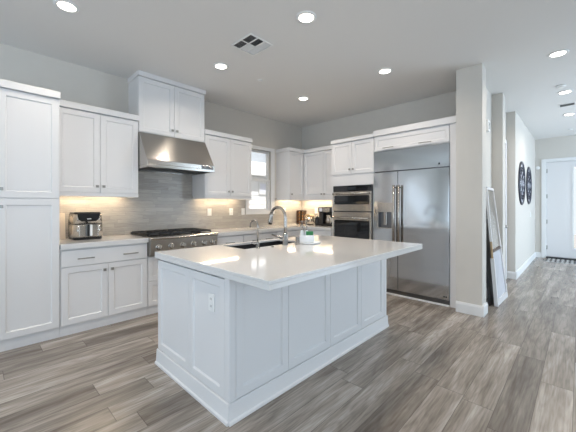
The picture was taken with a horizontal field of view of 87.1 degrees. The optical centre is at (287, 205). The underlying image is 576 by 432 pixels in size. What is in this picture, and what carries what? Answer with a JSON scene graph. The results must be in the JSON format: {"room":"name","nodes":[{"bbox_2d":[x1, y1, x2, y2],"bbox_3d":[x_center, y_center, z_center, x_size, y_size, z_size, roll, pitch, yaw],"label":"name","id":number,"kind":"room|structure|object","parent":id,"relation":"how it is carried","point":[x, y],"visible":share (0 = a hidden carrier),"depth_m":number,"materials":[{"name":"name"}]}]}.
{"room":"kitchen","nodes":[
{"label":"kitchen","id":0,"kind":"room"},
{"bbox_2d":[0,43,301,235],"bbox_3d":[-3.212,-0.186,3.073,0.150,3.027,10.258,0,0,44],"label":"wall","id":1,"kind":"structure","parent":0,"point":[75,83],"depth_m":3.86,"materials":[{"name":"paint"}]},
{"bbox_2d":[60,99,138,197],"bbox_3d":[-2.296,-0.616,3.627,0.395,1.026,0.839,0,0,44],"label":"upper cabinet","id":2,"kind":"object","parent":1,"relation":"attached to","point":[99,146],"visible":0.77,"depth_m":3.48,"materials":[{"name":"paint"}]},
{"bbox_2d":[60,192,137,197],"bbox_3d":[-2.302,-0.123,3.633,0.356,0.040,0.839,0,0,44],"label":"light","id":3,"kind":"object","parent":2,"relation":"attached to","point":[90,194],"depth_m":3.52,"materials":[{"name":"white"}]},
{"bbox_2d":[128,70,205,141],"bbox_3d":[-1.680,-1.317,4.265,0.395,0.764,0.952,0,0,44],"label":"upper cabinet","id":4,"kind":"object","parent":1,"relation":"attached to","point":[164,106],"visible":0.97,"depth_m":4.07,"materials":[{"name":"paint"}]},
{"bbox_2d":[138,132,214,175],"bbox_3d":[-1.578,-0.698,4.167,0.656,0.460,0.927,0,0,44],"label":"range hood","id":5,"kind":"object","parent":1,"relation":"attached to","point":[156,153],"visible":0.88,"depth_m":3.99,"materials":[{"name":"metal"}]},
{"bbox_2d":[60,171,301,237],"bbox_3d":[-1.212,-0.194,5.026,0.010,1.158,4.346,0,0,44],"label":"tile backsplash","id":6,"kind":"structure","parent":1,"relation":"attached to","point":[172,205],"depth_m":4.41,"materials":[{"name":"tile"}]},
{"bbox_2d":[207,208,211,215],"bbox_3d":[-1.280,0.107,4.942,0.010,0.118,0.075,0,0,44],"label":"wall switch","id":7,"kind":"object","parent":6,"relation":"attached to","point":[209,210],"visible":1,"depth_m":4.94,"materials":[{"name":"white plastic"}]},
{"bbox_2d":[192,129,251,199],"bbox_3d":[-1.047,-0.616,4.920,0.395,1.026,0.886,0,0,44],"label":"upper cabinet","id":8,"kind":"object","parent":1,"relation":"attached to","point":[230,154],"visible":0.92,"depth_m":4.76,"materials":[{"name":"paint"}]},
{"bbox_2d":[193,196,250,199],"bbox_3d":[-1.053,-0.123,4.926,0.356,0.040,0.886,0,0,44],"label":"light","id":9,"kind":"object","parent":8,"relation":"attached to","point":[194,197],"depth_m":4.72,"materials":[{"name":"white"}]},
{"bbox_2d":[246,145,274,213],"bbox_3d":[-0.549,-0.478,5.772,0.110,1.280,0.710,0,0,44],"label":"window","id":10,"kind":"structure","parent":1,"relation":"in","point":[248,211],"depth_m":5.93,"materials":[{"name":"white paint"}]},
{"bbox_2d":[0,257,575,431],"bbox_3d":[1.585,1.357,1.979,8.570,0.060,15.350,0,0,44],"label":"floor","id":11,"kind":"structure","parent":0,"point":[434,368],"depth_m":2.28,"materials":[{"name":"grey wood"}]},
{"bbox_2d":[0,79,59,351],"bbox_3d":[-2.816,0.099,2.902,0.655,2.456,0.923,0,0,44],"label":"pantry cabinet","id":12,"kind":"object","parent":11,"relation":"on","point":[29,115],"visible":1,"depth_m":2.86,"materials":[{"name":"paint"}]},
{"bbox_2d":[59,243,146,336],"bbox_3d":[-2.195,0.885,3.539,0.663,0.884,0.851,0,0,44],"label":"base cabinet","id":13,"kind":"object","parent":11,"relation":"on","point":[101,286],"visible":0.96,"depth_m":3.29,"materials":[{"name":"paint"}]},
{"bbox_2d":[60,234,148,249],"bbox_3d":[-2.198,0.414,3.542,0.654,0.055,0.852,0,0,44],"label":"countertop","id":14,"kind":"structure","parent":13,"relation":"on","point":[67,243],"depth_m":3.35,"materials":[{"name":"white stone"}]},
{"bbox_2d":[60,213,65,238],"bbox_3d":[-2.650,0.237,3.487,0.056,0.300,0.135,0,0,44],"label":"cutting board","id":15,"kind":"object","parent":14,"relation":"on","point":[62,215],"visible":0.44,"depth_m":3.51,"materials":[{"name":"beige wood"}]},
{"bbox_2d":[68,212,101,239],"bbox_3d":[-2.355,0.231,3.529,0.369,0.312,0.296,0,0,44],"label":"air fryer","id":16,"kind":"object","parent":14,"relation":"on","point":[81,225],"visible":1,"depth_m":3.41,"materials":[{"name":"silver plastic"}]},
{"bbox_2d":[79,224,97,236],"bbox_3d":[-2.246,0.283,3.424,0.066,0.137,0.190,0,0,44],"label":"basket","id":17,"kind":"object","parent":16,"relation":"on","point":[85,230],"depth_m":3.41,"materials":[{"name":"silver metal"}]},
{"bbox_2d":[130,228,217,256],"bbox_3d":[-1.540,0.477,4.139,0.743,0.268,0.916,0,0,44],"label":"gas rangetop","id":18,"kind":"object","parent":14,"relation":"on","point":[181,238],"visible":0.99,"depth_m":3.91,"materials":[{"name":"silver metal"}]},
{"bbox_2d":[132,231,204,237],"bbox_3d":[-1.588,0.389,4.186,0.530,0.005,0.892,0,0,44],"label":"cooktop","id":19,"kind":"object","parent":18,"relation":"on","point":[133,233],"depth_m":4.04,"materials":[{"name":"black metal"}]},
{"bbox_2d":[147,256,159,314],"bbox_3d":[-1.579,0.970,4.177,0.663,0.715,0.917,0,0,44],"label":"base cabinet","id":20,"kind":"object","parent":11,"relation":"on","point":[152,262],"visible":0.08,"depth_m":3.69,"materials":[{"name":"paint"}]},
{"bbox_2d":[217,235,242,244],"bbox_3d":[-1.081,0.885,4.692,0.663,0.884,0.511,0,0,44],"label":"base cabinet","id":21,"kind":"object","parent":11,"relation":"on","point":[230,239],"visible":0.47,"depth_m":4.49,"materials":[{"name":"paint"}]},
{"bbox_2d":[242,232,276,241],"bbox_3d":[-0.653,0.885,5.136,0.663,0.884,0.718,0,0,44],"label":"base cabinet","id":22,"kind":"object","parent":11,"relation":"on","point":[267,235],"visible":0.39,"depth_m":4.91,"materials":[{"name":"paint"}]},
{"bbox_2d":[155,259,388,426],"bbox_3d":[-0.018,0.883,2.954,1.108,0.887,2.123,0,0,44],"label":"kitchen island","id":23,"kind":"object","parent":11,"relation":"on","point":[257,344],"visible":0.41,"depth_m":2.19,"materials":[{"name":"paint"}]},
{"bbox_2d":[208,293,214,311],"bbox_3d":[-0.504,0.637,1.990,0.070,0.115,0.009,0,0,44],"label":"wall outlet","id":24,"kind":"object","parent":23,"relation":"attached to","point":[211,297],"visible":1,"depth_m":1.98,"materials":[{"name":"white plastic"}]},
{"bbox_2d":[155,235,421,290],"bbox_3d":[0.120,0.413,2.797,1.419,0.052,2.095,0,0,44],"label":"island countertop","id":25,"kind":"structure","parent":23,"relation":"on","point":[268,268],"depth_m":2.25,"materials":[{"name":"white stone"}]},
{"bbox_2d":[249,219,259,248],"bbox_3d":[-0.304,0.257,2.772,0.085,0.259,0.122,0,0,-15],"label":"filter faucet","id":26,"kind":"object","parent":25,"relation":"on","point":[257,242],"visible":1,"depth_m":2.73,"materials":[{"name":"silver metal"}]},
{"bbox_2d":[230,241,293,248],"bbox_3d":[-0.244,0.518,3.090,0.403,0.221,0.823,0,0,44],"label":"sink","id":27,"kind":"object","parent":25,"relation":"in","point":[248,246],"visible":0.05,"depth_m":3.30,"materials":[{"name":"black"}]},
{"bbox_2d":[268,206,287,244],"bbox_3d":[-0.108,0.195,3.044,0.274,0.384,0.072,0,0,44],"label":"kitchen faucet","id":28,"kind":"object","parent":25,"relation":"on","point":[284,238],"visible":1,"depth_m":2.97,"materials":[{"name":"silver metal"}]},
{"bbox_2d":[282,233,287,244],"bbox_3d":[-0.027,0.327,2.973,0.060,0.120,0.060,0,0,44],"label":"faucet","id":29,"kind":"object","parent":28,"relation":"attached to","point":[285,236],"depth_m":2.95,"materials":[{"name":"silver metal"}]},
{"bbox_2d":[295,237,299,244],"bbox_3d":[0.095,0.350,3.020,0.048,0.073,0.048,0,0,44],"label":"air gap cap","id":30,"kind":"object","parent":25,"relation":"on","point":[297,239],"visible":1,"depth_m":3.00,"materials":[{"name":"silver metal"}]},
{"bbox_2d":[299,234,319,243],"bbox_3d":[0.221,0.344,3.119,0.228,0.084,0.228,0,0,44],"label":"soap caddy","id":31,"kind":"object","parent":25,"relation":"on","point":[304,239],"visible":0.87,"depth_m":3.07,"materials":[{"name":"white ceramic"}]},
{"bbox_2d":[300,221,303,234],"bbox_3d":[0.143,0.260,3.136,0.058,0.203,0.044,0,0,44],"label":"soap bottle","id":32,"kind":"object","parent":31,"relation":"in","point":[302,229],"visible":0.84,"depth_m":3.12,"materials":[{"name":"white"}]},
{"bbox_2d":[277,229,304,237],"bbox_3d":[0.069,0.885,5.882,0.663,0.884,1.354,0,0,44],"label":"base cabinet","id":33,"kind":"object","parent":11,"relation":"on","point":[291,233],"visible":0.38,"depth_m":5.45,"materials":[{"name":"paint"}]},
{"bbox_2d":[202,224,331,236],"bbox_3d":[-0.149,0.414,5.235,1.249,0.055,2.589,0,0,44],"label":"countertop","id":34,"kind":"structure","parent":33,"relation":"on","point":[269,228],"depth_m":5.10,"materials":[{"name":"white stone"}]},
{"bbox_2d":[297,210,305,223],"bbox_3d":[0.286,0.244,6.397,0.198,0.284,0.090,0,0,44],"label":"spice rack","id":35,"kind":"object","parent":34,"relation":"on","point":[304,211],"visible":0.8,"depth_m":6.37,"materials":[{"name":"brown wood"}]},
{"bbox_2d":[305,214,313,224],"bbox_3d":[0.441,0.281,6.178,0.188,0.212,0.131,0,0,44],"label":"toaster","id":36,"kind":"object","parent":34,"relation":"on","point":[308,217],"visible":0.99,"depth_m":6.11,"materials":[{"name":"metal"}]},
{"bbox_2d":[313,216,318,224],"bbox_3d":[0.578,0.295,6.032,0.140,0.184,0.120,0,0,44],"label":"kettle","id":37,"kind":"object","parent":34,"relation":"on","point":[316,222],"visible":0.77,"depth_m":5.98,"materials":[{"name":"black plastic"}]},
{"bbox_2d":[318,207,331,225],"bbox_3d":[0.785,0.209,5.814,0.320,0.354,0.266,0,0,44],"label":"coffee maker","id":38,"kind":"object","parent":34,"relation":"on","point":[323,211],"visible":0.63,"depth_m":5.79,"materials":[{"name":"black plastic"}]},
{"bbox_2d":[326,214,331,223],"bbox_3d":[0.785,0.261,5.742,0.152,0.180,0.120,0,0,44],"label":"coffee carafe","id":39,"kind":"object","parent":38,"relation":"on","point":[328,217],"visible":0.97,"depth_m":5.70,"materials":[{"name":"silver metal"}]},
{"bbox_2d":[308,229,331,235],"bbox_3d":[0.735,0.885,5.719,0.652,0.884,0.666,0,0,44],"label":"base cabinet","id":40,"kind":"object","parent":11,"relation":"on","point":[315,232],"visible":0.03,"depth_m":5.43,"materials":[{"name":"paint"}]},
{"bbox_2d":[331,134,374,239],"bbox_3d":[1.257,0.104,5.209,0.804,2.446,0.674,0,0,44],"label":"tall cabinet","id":41,"kind":"object","parent":11,"relation":"on","point":[352,157],"visible":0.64,"depth_m":4.96,"materials":[{"name":"paint"}]},
{"bbox_2d":[332,184,372,239],"bbox_3d":[1.207,0.196,5.139,0.726,1.056,0.631,0,0,44],"label":"wall oven","id":42,"kind":"object","parent":41,"relation":"in","point":[352,217],"visible":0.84,"depth_m":4.92,"materials":[{"name":"grey metal"}]},
{"bbox_2d":[374,143,449,306],"bbox_3d":[1.913,0.248,4.527,1.081,2.153,0.726,0,0,44],"label":"refrigerator","id":43,"kind":"object","parent":11,"relation":"on","point":[412,185],"visible":0.84,"depth_m":4.24,"materials":[{"name":"grey metal"}]},
{"bbox_2d":[373,116,455,307],"bbox_3d":[1.973,0.086,4.518,1.184,2.482,0.674,0,0,44],"label":"tall cabinet","id":44,"kind":"object","parent":11,"relation":"on","point":[442,130],"visible":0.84,"depth_m":4.07,"materials":[{"name":"paint"}]},
{"bbox_2d":[456,63,491,305],"bbox_3d":[2.675,-0.186,4.187,0.283,3.027,1.320,0,0,44],"label":"wall pier","id":45,"kind":"object","parent":11,"relation":"on","point":[473,99],"visible":0.82,"depth_m":3.70,"materials":[{"name":"paint"}]},
{"bbox_2d":[456,301,487,316],"bbox_3d":[2.290,1.262,3.775,0.301,0.130,0.228,0,0,44],"label":"baseboard","id":46,"kind":"object","parent":45,"relation":"attached to","point":[467,308],"visible":1,"depth_m":3.68,"materials":[{"name":"white paint"}]},
{"bbox_2d":[486,119,489,132],"bbox_3d":[2.855,-1.138,4.333,0.046,0.160,0.140,0,0,44],"label":"door chime","id":47,"kind":"object","parent":45,"relation":"attached to","point":[487,120],"visible":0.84,"depth_m":4.28,"materials":[{"name":"white plastic"}]},
{"bbox_2d":[486,219,493,305],"bbox_3d":[2.784,0.762,4.193,0.122,1.130,0.460,0,0,44],"label":"panel","id":48,"kind":"object","parent":11,"relation":"on","point":[488,251],"visible":0.36,"depth_m":4.10,"materials":[{"name":"black plastic"}]},
{"bbox_2d":[486,187,507,306],"bbox_3d":[2.904,0.536,4.245,0.206,1.578,0.639,0,0,44],"label":"leaning mirror","id":49,"kind":"object","parent":11,"relation":"on","point":[500,294],"visible":0.92,"depth_m":4.21,"materials":[{"name":"paint"}]},
{"bbox_2d":[492,93,504,269],"bbox_3d":[3.207,-0.186,4.737,0.283,3.027,0.210,0,0,44],"label":"pier","id":50,"kind":"object","parent":11,"relation":"on","point":[498,100],"visible":0.36,"depth_m":4.61,"materials":[{"name":"paint"}]},
{"bbox_2d":[545,258,575,264],"bbox_3d":[6.625,1.321,7.053,0.930,0.012,0.590,0,0,44],"label":"doormat","id":51,"kind":"object","parent":11,"relation":"on","point":[547,259],"visible":1,"depth_m":7.11,"materials":[{"name":"white fabric"}]},
{"bbox_2d":[0,0,575,139],"bbox_3d":[1.585,-1.760,1.979,8.570,0.120,15.350,0,0,44],"label":"ceiling","id":52,"kind":"structure","parent":0,"point":[334,60],"depth_m":3.28,"materials":[{"name":"white paint"}]},
{"bbox_2d":[53,0,79,12],"bbox_3d":[-1.883,-1.695,2.578,0.188,0.008,0.188,0,0,44],"label":"recessed light","id":53,"kind":"object","parent":52,"relation":"in","point":[65,5],"visible":1,"depth_m":2.57,"materials":[{"name":"white plastic"}]},
{"bbox_2d":[213,62,228,69],"bbox_3d":[-0.816,-1.695,3.689,0.188,0.008,0.188,0,0,44],"label":"recessed light","id":54,"kind":"object","parent":52,"relation":"in","point":[221,66],"visible":1,"depth_m":3.69,"materials":[{"name":"white"}]},
{"bbox_2d":[231,33,272,55],"bbox_3d":[-0.381,-1.696,3.204,0.330,0.008,0.310,0,0,44],"label":"ceiling vent","id":55,"kind":"object","parent":52,"relation":"in","point":[251,44],"visible":1,"depth_m":3.19,"materials":[{"name":"white plastic"}]},
{"bbox_2d":[297,96,308,100],"bbox_3d":[0.242,-1.695,4.799,0.188,0.008,0.188,0,0,44],"label":"recessed light","id":56,"kind":"object","parent":52,"relation":"in","point":[302,98],"visible":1,"depth_m":4.79,"materials":[{"name":"white"}]},
{"bbox_2d":[296,11,316,23],"bbox_3d":[0.165,-1.695,2.733,0.188,0.008,0.188,0,0,44],"label":"recessed light","id":57,"kind":"object","parent":52,"relation":"in","point":[304,17],"visible":1,"depth_m":2.73,"materials":[{"name":"white"}]},
{"bbox_2d":[377,68,392,73],"bbox_3d":[1.224,-1.695,3.823,0.188,0.008,0.188,0,0,44],"label":"recessed light","id":58,"kind":"object","parent":52,"relation":"in","point":[382,70],"visible":1,"depth_m":3.80,"materials":[{"name":"white"}]},
{"bbox_2d":[547,49,569,57],"bbox_3d":[3.018,-1.695,3.383,0.188,0.008,0.188,0,0,44],"label":"recessed light","id":59,"kind":"object","parent":52,"relation":"in","point":[562,52],"visible":1,"depth_m":3.37,"materials":[{"name":"white"}]},
{"bbox_2d":[556,84,565,88],"bbox_3d":[3.865,-1.684,4.289,0.110,0.032,0.110,0,0,44],"label":"smoke detector","id":60,"kind":"object","parent":52,"relation":"attached to","point":[560,86],"visible":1,"depth_m":4.26,"materials":[{"name":"white plastic"}]},
{"bbox_2d":[557,90,573,94],"bbox_3d":[4.147,-1.695,4.531,0.188,0.008,0.188,0,0,44],"label":"recessed light","id":61,"kind":"object","parent":52,"relation":"in","point":[564,91],"visible":1,"depth_m":4.53,"materials":[{"name":"white"}]},
{"bbox_2d":[559,102,574,106],"bbox_3d":[4.693,-1.695,5.088,0.200,0.010,0.160,0,0,44],"label":"ceiling vent","id":62,"kind":"object","parent":52,"relation":"in","point":[571,103],"visible":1,"depth_m":5.07,"materials":[{"name":"white plastic"}]},
{"bbox_2d":[302,91,455,149],"bbox_3d":[1.520,-0.186,5.529,3.244,3.027,0.150,0,0,44],"label":"wall","id":63,"kind":"structure","parent":0,"point":[443,105],"depth_m":5.34,"materials":[{"name":"paint"}]},
{"bbox_2d":[276,145,331,199],"bbox_3d":[0.476,-0.608,5.881,1.250,1.010,0.792,0,0,44],"label":"upper cabinet","id":64,"kind":"object","parent":63,"relation":"attached to","point":[301,174],"visible":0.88,"depth_m":5.89,"materials":[{"name":"paint"}]},
{"bbox_2d":[277,198,331,199],"bbox_3d":[0.413,-0.123,5.878,1.314,0.040,0.410,0,0,19],"label":"light","id":65,"kind":"object","parent":64,"relation":"attached to","point":[277,198],"depth_m":5.89,"materials":[{"name":"white"}]},
{"bbox_2d":[302,200,331,220],"bbox_3d":[0.751,0.121,6.159,1.238,0.527,0.010,0,0,44],"label":"tile backsplash","id":66,"kind":"structure","parent":63,"relation":"attached to","point":[309,206],"depth_m":6.34,"materials":[{"name":"tile"}]},
{"bbox_2d":[506,111,534,271],"bbox_3d":[5.135,-0.186,6.733,0.283,3.027,3.280,0,0,44],"label":"wall","id":67,"kind":"structure","parent":0,"point":[520,142],"depth_m":5.73,"materials":[{"name":"paint"}]},
{"bbox_2d":[507,252,535,279],"bbox_3d":[5.181,1.262,6.663,0.155,0.130,3.280,0,0,44],"label":"baseboard","id":68,"kind":"structure","parent":67,"relation":"attached to","point":[511,275],"depth_m":5.79,"materials":[{"name":"white paint"}]},
{"bbox_2d":[518,161,525,204],"bbox_3d":[4.628,-0.441,5.985,0.026,0.860,0.860,0,0,44],"label":"wall decoration","id":69,"kind":"object","parent":67,"relation":"attached to","point":[521,173],"visible":1,"depth_m":5.94,"materials":[{"name":"black metal"}]},
{"bbox_2d":[526,167,531,203],"bbox_3d":[5.420,-0.448,6.805,0.026,0.840,0.840,0,0,44],"label":"wall decoration","id":70,"kind":"object","parent":67,"relation":"attached to","point":[528,174],"visible":1,"depth_m":6.74,"materials":[{"name":"black metal"}]},
{"bbox_2d":[535,135,575,251],"bbox_3d":[7.061,-0.186,7.257,2.326,3.027,0.150,0,0,44],"label":"wall","id":71,"kind":"structure","parent":0,"point":[564,146],"depth_m":7.71,"materials":[{"name":"paint"}]},
{"bbox_2d":[541,157,575,260],"bbox_3d":[6.906,0.077,7.351,1.150,2.500,0.190,0,0,44],"label":"door","id":72,"kind":"structure","parent":71,"relation":"in","point":[557,174],"depth_m":7.52,"materials":[{"name":"white paint"}]},
{"bbox_3d":[3.598,-0.187,5.221,0.120,3.027,1.030,0,0,44],"label":"wall","id":73,"kind":"structure","parent":0,"visible":0},
{"bbox_2d":[505,139,507,278],"bbox_3d":[3.631,0.072,5.179,0.106,2.510,0.975,0,0,44],"label":"door","id":74,"kind":"structure","parent":73,"relation":"in","point":[506,226],"depth_m":5.47,"materials":[{"name":"white paint"}]},
{"label":"outside","id":75,"kind":"structure","parent":0,"visible":0},
{"bbox_3d":[1.389,1.512,1.439,32.000,0.230,36.000,0,0,44],"label":"ground","id":76,"kind":"structure","parent":75,"visible":0},
{"bbox_2d":[249,161,265,208],"bbox_3d":[-1.227,-0.238,11.612,2.100,3.270,11.400,0,0,44],"label":"house","id":77,"kind":"structure","parent":76,"relation":"on","point":[258,169],"depth_m":10.72,"materials":[{"name":"white paint"}]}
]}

